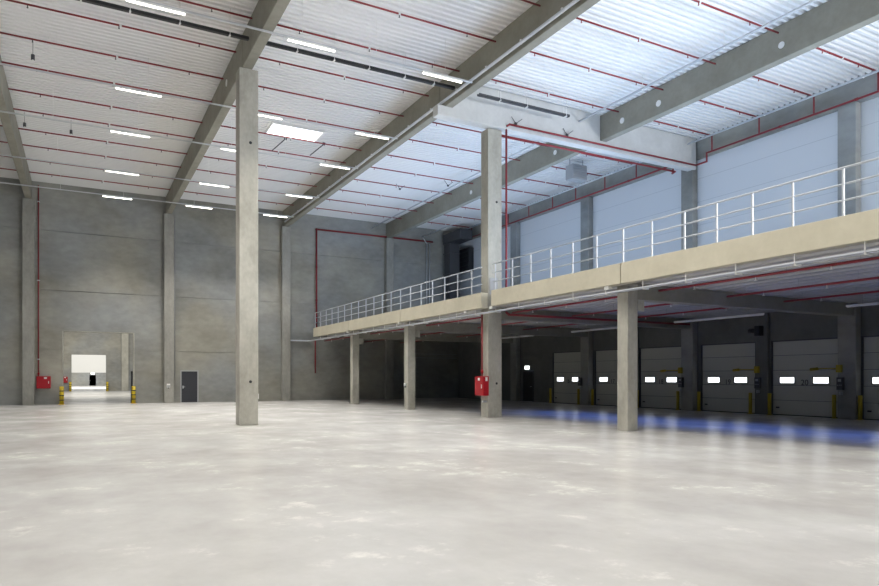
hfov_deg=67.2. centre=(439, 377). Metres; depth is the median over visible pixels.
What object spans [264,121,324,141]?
roof light
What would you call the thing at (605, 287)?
junction box
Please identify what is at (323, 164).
strip light
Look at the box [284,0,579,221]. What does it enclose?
conduit
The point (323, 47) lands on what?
strip light
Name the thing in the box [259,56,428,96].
pipe
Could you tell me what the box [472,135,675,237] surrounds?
pipe
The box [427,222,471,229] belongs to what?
pipe
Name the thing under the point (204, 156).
pipe
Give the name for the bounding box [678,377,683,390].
control box
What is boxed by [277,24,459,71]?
pipe
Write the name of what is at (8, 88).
pipe
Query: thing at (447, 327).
girder
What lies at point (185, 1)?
pipe
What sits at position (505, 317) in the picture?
girder
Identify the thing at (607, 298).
pipe
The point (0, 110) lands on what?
rail
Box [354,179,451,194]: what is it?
pipe
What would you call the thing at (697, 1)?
pipe
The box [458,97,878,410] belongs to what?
wall
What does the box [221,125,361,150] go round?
pipe
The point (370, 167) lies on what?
pipe
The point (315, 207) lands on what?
pipe
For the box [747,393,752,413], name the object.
bollard
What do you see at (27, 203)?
concrete column
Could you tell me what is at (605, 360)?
gate
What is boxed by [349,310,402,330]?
fascia beam
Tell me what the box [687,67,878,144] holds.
conduit
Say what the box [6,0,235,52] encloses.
pipe
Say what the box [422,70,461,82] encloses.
strip light
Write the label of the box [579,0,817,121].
conduit
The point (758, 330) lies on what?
motor
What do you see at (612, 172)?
conduit
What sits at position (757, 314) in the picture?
strip light
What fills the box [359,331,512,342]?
girder
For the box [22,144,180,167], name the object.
pipe
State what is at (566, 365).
gate
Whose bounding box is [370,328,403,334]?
pipe
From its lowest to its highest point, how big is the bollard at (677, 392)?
0.950 m
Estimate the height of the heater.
1.170 m
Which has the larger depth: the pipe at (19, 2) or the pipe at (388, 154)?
the pipe at (388, 154)
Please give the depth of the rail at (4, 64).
24.92 m
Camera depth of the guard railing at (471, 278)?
33.88 m
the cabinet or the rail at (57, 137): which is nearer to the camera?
the cabinet
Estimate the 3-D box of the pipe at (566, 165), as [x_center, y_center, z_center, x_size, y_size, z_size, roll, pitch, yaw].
[7.502,-11.340,36.991,4.636,0.980,0.084,0,0,-28]
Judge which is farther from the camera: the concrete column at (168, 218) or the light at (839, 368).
the concrete column at (168, 218)
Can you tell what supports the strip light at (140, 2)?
attached to the rail at (187, 11)
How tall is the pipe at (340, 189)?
0.390 m
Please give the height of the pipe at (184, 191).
0.390 m
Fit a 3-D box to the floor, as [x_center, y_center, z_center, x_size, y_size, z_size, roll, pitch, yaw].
[-42.915,1.800,44.989,87.400,0.300,200.000,0,0,-28]
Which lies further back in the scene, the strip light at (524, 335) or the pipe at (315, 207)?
the pipe at (315, 207)
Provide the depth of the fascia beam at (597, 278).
22.44 m
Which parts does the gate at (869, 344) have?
door, door, door, door, door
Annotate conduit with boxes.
[174,220,174,377]
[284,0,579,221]
[371,140,541,228]
[415,353,456,358]
[422,221,460,303]
[466,162,641,228]
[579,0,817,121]
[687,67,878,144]
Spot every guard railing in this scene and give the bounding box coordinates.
[315,267,481,327]
[492,157,878,289]
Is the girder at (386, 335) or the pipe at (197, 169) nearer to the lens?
the pipe at (197, 169)
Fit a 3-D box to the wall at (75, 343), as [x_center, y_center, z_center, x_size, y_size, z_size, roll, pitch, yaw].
[-39.051,-5.350,82.568,70.000,14.000,0.400,0,0,-28]
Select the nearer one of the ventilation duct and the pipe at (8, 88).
the pipe at (8, 88)
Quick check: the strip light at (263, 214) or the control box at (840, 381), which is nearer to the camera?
the control box at (840, 381)
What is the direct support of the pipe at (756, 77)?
hanging from the ceiling at (685, 26)
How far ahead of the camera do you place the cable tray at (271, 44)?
23.36 m
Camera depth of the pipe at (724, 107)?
28.59 m
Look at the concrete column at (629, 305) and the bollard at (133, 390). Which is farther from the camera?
the bollard at (133, 390)
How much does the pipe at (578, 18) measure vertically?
0.390 m
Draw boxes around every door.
[180,370,198,401]
[523,371,533,401]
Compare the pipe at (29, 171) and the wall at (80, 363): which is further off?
the wall at (80, 363)
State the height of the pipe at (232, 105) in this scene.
0.390 m
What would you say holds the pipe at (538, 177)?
hanging from the ceiling at (685, 26)
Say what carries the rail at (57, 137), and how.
hanging from the ceiling at (685, 26)
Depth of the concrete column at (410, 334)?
33.94 m
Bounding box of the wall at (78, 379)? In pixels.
[72,373,105,385]
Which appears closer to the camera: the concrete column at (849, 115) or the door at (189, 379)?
the concrete column at (849, 115)
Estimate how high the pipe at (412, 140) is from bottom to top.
0.390 m
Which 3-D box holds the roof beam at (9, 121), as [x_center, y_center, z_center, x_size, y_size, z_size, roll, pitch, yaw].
[-19.049,-11.223,29.384,0.340,1.145,23.380,0,0,-28]
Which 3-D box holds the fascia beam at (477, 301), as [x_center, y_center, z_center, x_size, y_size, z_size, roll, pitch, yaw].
[-0.015,-3.140,30.382,0.320,0.620,7.760,0,0,-28]
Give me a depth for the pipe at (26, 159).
36.35 m
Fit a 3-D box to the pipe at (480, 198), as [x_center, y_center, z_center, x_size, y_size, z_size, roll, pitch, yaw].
[4.000,-11.340,43.453,4.636,0.980,0.084,0,0,-28]
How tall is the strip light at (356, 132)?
0.090 m
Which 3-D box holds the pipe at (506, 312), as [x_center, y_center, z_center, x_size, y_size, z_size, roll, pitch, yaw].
[7.505,-2.642,29.941,10.876,0.196,0.112,0,0,-28]
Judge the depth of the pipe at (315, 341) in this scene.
47.97 m
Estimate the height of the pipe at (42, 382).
12.220 m
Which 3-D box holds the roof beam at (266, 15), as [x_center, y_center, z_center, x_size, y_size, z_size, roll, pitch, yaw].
[-0.137,-11.223,10.833,0.360,1.145,27.180,0,0,-28]
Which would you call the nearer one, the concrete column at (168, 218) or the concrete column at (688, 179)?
the concrete column at (688, 179)
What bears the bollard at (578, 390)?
on the floor
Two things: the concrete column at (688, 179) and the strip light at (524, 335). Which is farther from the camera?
the strip light at (524, 335)
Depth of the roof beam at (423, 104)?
32.70 m
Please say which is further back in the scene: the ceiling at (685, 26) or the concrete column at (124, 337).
the concrete column at (124, 337)
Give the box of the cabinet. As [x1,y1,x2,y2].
[475,315,488,402]
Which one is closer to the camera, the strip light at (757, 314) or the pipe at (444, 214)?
the strip light at (757, 314)
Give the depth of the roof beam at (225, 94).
29.00 m
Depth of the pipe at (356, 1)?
21.38 m
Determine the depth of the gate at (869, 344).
25.79 m
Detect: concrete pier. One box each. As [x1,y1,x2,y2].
[638,327,638,389]
[756,313,768,413]
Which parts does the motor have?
motor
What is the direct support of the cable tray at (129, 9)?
hanging from the ceiling at (685, 26)
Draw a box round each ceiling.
[0,0,878,231]
[327,242,878,336]
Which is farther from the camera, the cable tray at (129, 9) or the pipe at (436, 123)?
the pipe at (436, 123)
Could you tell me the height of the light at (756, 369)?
0.300 m
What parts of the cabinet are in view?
cabinet door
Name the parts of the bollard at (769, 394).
post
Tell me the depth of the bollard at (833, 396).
26.65 m
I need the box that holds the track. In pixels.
[131,371,132,402]
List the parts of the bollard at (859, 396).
post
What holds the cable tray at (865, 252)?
attached to the fascia beam at (477, 301)
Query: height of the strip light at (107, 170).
0.090 m
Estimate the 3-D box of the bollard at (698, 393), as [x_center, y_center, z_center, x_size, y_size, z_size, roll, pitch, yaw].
[12.751,1.175,32.556,0.180,0.950,0.180,0,0,-28]
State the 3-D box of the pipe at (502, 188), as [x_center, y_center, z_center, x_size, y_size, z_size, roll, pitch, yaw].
[5.215,-11.340,41.211,4.636,0.980,0.084,0,0,-28]
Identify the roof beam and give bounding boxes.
[0,55,31,198]
[166,34,250,213]
[243,0,290,68]
[283,82,439,226]
[386,142,586,237]
[440,0,599,107]
[600,0,878,141]
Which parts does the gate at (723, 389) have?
door, door, door, door, door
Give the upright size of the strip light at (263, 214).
0.090 m
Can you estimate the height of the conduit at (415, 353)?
1.234 m
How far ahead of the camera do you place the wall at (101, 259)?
44.33 m
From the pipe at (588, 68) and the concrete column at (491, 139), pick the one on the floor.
the concrete column at (491, 139)
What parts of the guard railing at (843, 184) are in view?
post, post, post, post, post, post, post, rail, post, post, post, post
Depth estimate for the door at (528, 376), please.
45.44 m
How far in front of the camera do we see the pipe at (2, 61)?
25.81 m
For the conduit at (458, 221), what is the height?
7.545 m
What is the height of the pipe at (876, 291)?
0.540 m
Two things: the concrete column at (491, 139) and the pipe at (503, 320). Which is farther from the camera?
the pipe at (503, 320)
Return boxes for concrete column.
[22,198,33,404]
[121,333,128,390]
[164,213,173,402]
[236,67,257,424]
[281,226,290,400]
[350,330,362,403]
[385,238,393,398]
[404,321,419,409]
[481,128,501,417]
[510,222,519,400]
[581,197,592,404]
[617,283,643,430]
[681,160,696,410]
[838,102,860,419]
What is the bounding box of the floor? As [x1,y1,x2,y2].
[0,386,878,585]
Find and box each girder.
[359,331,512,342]
[415,321,587,336]
[433,86,695,171]
[502,308,689,328]
[638,284,852,316]
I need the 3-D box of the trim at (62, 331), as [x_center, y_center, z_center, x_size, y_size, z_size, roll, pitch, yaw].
[-21.412,-0.605,41.627,4.030,4.510,0.440,0,0,-28]
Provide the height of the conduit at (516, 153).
0.590 m
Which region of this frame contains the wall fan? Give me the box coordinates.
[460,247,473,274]
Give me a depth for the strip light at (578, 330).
34.87 m
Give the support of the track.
attached to the wall at (101, 259)
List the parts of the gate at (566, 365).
door, door, door, door, door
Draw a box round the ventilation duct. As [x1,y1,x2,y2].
[443,229,471,299]
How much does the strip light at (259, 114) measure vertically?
0.090 m
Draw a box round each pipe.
[0,32,223,78]
[2,61,211,102]
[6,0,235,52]
[8,88,202,122]
[13,108,194,138]
[18,128,187,154]
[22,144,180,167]
[26,159,175,179]
[29,171,170,189]
[36,185,50,388]
[177,0,251,18]
[184,191,293,205]
[197,169,316,186]
[204,156,329,175]
[212,141,345,162]
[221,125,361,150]
[232,105,381,134]
[258,85,403,116]
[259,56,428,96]
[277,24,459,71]
[315,207,401,218]
[315,228,432,326]
[315,341,315,372]
[326,199,416,211]
[340,189,433,203]
[349,0,495,42]
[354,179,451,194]
[370,167,472,183]
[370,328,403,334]
[387,154,479,171]
[409,137,519,160]
[426,314,480,325]
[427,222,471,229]
[432,122,548,146]
[444,214,480,219]
[461,207,508,222]
[472,135,675,237]
[478,320,537,327]
[480,198,528,215]
[491,79,618,111]
[502,188,552,206]
[505,311,689,324]
[512,295,616,312]
[521,0,540,6]
[523,324,577,329]
[525,177,575,198]
[530,50,662,90]
[552,165,604,188]
[572,302,671,316]
[576,17,715,64]
[581,153,636,176]
[638,308,727,318]
[653,120,712,149]
[658,250,878,291]
[692,0,778,33]
[699,100,759,132]
[727,276,878,297]
[753,76,814,113]
[783,290,878,301]
[815,47,878,89]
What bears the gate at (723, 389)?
attached to the wall at (810, 148)
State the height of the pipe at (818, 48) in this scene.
0.980 m
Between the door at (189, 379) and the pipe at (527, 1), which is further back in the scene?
the door at (189, 379)
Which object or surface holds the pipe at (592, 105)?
hanging from the ceiling at (685, 26)
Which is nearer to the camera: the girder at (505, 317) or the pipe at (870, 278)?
the pipe at (870, 278)
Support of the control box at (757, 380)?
attached to the concrete pier at (762, 342)
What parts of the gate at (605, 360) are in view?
door, door, door, door, door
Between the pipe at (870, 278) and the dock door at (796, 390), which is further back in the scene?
the dock door at (796, 390)
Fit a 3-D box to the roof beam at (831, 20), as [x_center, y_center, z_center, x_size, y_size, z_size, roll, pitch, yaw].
[13.667,-11.223,18.312,0.360,1.145,27.180,0,0,-28]
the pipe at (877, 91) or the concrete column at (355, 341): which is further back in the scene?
the concrete column at (355, 341)
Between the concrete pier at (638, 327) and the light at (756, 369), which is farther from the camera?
the concrete pier at (638, 327)
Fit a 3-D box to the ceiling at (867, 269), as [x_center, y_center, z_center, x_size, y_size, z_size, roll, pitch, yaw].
[10.875,-2.960,24.033,12.522,0.120,57.900,0,0,-28]
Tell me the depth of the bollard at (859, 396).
25.76 m
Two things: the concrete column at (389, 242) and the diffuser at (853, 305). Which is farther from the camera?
the concrete column at (389, 242)
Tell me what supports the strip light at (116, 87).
attached to the rail at (4, 64)
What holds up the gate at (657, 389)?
attached to the wall at (810, 148)
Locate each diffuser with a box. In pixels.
[571,328,616,332]
[847,304,878,307]
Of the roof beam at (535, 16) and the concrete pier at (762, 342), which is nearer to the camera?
the roof beam at (535, 16)
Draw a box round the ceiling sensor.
[31,43,34,60]
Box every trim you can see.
[62,331,133,385]
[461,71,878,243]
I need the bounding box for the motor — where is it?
[748,326,763,335]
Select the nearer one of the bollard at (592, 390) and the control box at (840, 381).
the control box at (840, 381)
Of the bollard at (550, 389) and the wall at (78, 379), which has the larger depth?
the wall at (78, 379)
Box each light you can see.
[102,195,131,199]
[106,169,138,175]
[110,129,149,137]
[115,86,161,96]
[126,0,185,14]
[186,205,211,208]
[199,182,228,187]
[221,147,235,151]
[258,113,282,119]
[263,214,286,217]
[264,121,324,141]
[286,193,311,198]
[287,37,335,51]
[320,163,349,169]
[355,131,388,139]
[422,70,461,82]
[502,335,532,338]
[571,324,616,332]
[660,367,682,372]
[674,313,764,322]
[732,366,759,372]
[810,365,842,371]
[846,294,878,307]
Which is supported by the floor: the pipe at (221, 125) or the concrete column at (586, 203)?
the concrete column at (586, 203)
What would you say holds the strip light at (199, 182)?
attached to the rail at (57, 137)
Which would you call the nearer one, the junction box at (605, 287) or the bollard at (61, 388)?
the junction box at (605, 287)
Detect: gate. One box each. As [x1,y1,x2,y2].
[553,351,580,403]
[595,349,616,405]
[639,346,680,409]
[701,342,755,413]
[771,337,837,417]
[861,335,878,419]
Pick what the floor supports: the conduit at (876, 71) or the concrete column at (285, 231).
the concrete column at (285, 231)
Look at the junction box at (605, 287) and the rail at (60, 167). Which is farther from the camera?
the rail at (60, 167)
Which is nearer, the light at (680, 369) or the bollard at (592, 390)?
the light at (680, 369)
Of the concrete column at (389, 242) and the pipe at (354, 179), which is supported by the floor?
the concrete column at (389, 242)
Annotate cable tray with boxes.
[77,0,248,40]
[266,26,454,89]
[291,241,878,340]
[477,82,569,117]
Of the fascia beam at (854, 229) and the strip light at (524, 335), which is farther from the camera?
the strip light at (524, 335)
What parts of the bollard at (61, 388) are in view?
post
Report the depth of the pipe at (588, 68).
24.75 m
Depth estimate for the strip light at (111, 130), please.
28.42 m
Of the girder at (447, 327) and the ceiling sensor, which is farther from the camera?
the girder at (447, 327)
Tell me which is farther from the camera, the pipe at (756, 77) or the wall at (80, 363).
the wall at (80, 363)
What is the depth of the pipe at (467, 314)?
31.23 m
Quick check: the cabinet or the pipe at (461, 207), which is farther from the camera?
the pipe at (461, 207)
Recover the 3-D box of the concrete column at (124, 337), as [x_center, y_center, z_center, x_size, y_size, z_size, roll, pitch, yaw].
[-38.977,-4.850,82.022,0.790,13.000,0.570,0,0,-28]
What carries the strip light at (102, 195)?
attached to the rail at (60, 167)
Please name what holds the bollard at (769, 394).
on the floor
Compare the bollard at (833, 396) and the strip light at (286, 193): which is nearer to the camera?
the bollard at (833, 396)
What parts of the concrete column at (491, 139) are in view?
plate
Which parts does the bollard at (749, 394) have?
post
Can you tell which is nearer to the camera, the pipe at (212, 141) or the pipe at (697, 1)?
the pipe at (697, 1)
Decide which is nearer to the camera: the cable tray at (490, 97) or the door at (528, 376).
the cable tray at (490, 97)
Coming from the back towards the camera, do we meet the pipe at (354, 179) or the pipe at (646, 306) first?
the pipe at (354, 179)
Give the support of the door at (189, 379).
in the wall at (101, 259)
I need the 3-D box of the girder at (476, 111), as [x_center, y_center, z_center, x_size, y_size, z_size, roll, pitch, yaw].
[6.210,-11.030,29.472,14.500,1.520,0.410,0,0,-28]
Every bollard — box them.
[58,386,64,404]
[131,386,135,403]
[549,388,551,402]
[577,389,579,403]
[591,389,593,404]
[676,391,678,409]
[697,392,699,410]
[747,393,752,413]
[766,393,770,414]
[832,395,835,417]
[857,395,863,419]
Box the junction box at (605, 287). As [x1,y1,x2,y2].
[604,286,611,289]
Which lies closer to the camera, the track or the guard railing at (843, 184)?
the guard railing at (843, 184)
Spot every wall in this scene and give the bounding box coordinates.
[0,177,457,404]
[64,332,132,390]
[72,355,105,372]
[72,373,105,385]
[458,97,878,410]
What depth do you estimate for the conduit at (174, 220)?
43.44 m
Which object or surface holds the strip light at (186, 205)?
attached to the rail at (60, 167)
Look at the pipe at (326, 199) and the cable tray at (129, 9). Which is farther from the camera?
the pipe at (326, 199)
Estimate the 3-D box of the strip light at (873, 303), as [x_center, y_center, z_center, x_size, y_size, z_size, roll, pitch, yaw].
[15.236,-2.768,21.733,0.060,0.615,3.700,0,0,-28]
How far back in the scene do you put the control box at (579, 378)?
39.95 m
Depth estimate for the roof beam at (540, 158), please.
39.46 m
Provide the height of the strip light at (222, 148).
0.090 m
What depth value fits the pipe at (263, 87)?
27.58 m
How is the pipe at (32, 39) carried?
hanging from the ceiling at (685, 26)
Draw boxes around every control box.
[578,377,581,388]
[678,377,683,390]
[754,377,760,392]
[836,377,844,394]
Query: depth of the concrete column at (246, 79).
22.82 m
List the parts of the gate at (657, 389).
door, door, door, door, door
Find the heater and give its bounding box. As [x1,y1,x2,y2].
[566,161,586,182]
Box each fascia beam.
[313,321,348,336]
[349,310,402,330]
[400,293,487,321]
[491,263,625,305]
[621,208,878,283]
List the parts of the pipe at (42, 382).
cabinet door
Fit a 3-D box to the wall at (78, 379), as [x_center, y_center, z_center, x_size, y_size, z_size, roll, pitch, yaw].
[-67.110,0.350,134.355,70.000,2.600,0.400,0,0,-28]
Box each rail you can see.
[0,58,397,138]
[0,110,357,168]
[0,137,318,197]
[0,167,293,216]
[142,0,472,82]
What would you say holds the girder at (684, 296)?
on the concrete column at (629, 305)
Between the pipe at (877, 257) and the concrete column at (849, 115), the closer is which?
the pipe at (877, 257)
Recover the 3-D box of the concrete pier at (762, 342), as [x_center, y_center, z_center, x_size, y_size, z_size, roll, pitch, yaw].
[14.495,-0.600,29.714,0.159,4.500,0.600,0,0,-28]
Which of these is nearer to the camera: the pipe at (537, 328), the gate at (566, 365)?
the pipe at (537, 328)
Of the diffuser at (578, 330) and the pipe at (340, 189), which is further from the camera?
the pipe at (340, 189)
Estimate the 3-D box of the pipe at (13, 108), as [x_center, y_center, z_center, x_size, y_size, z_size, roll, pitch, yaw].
[-15.067,-11.635,30.222,7.400,0.390,0.084,0,0,-28]
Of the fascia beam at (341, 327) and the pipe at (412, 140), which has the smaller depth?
the pipe at (412, 140)
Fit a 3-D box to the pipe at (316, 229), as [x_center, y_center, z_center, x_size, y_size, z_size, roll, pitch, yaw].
[-4.748,-7.134,50.261,9.661,7.367,0.228,0,0,-28]
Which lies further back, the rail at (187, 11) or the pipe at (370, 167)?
the pipe at (370, 167)
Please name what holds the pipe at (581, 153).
hanging from the ceiling at (685, 26)
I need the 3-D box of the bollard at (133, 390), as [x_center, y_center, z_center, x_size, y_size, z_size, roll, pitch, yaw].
[-19.416,1.100,42.026,0.360,1.100,0.360,0,0,-28]
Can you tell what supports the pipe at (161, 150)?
hanging from the ceiling at (685, 26)
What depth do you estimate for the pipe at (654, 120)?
30.78 m
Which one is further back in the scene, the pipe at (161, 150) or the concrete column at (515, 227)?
the concrete column at (515, 227)
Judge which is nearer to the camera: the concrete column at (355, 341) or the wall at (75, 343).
the concrete column at (355, 341)

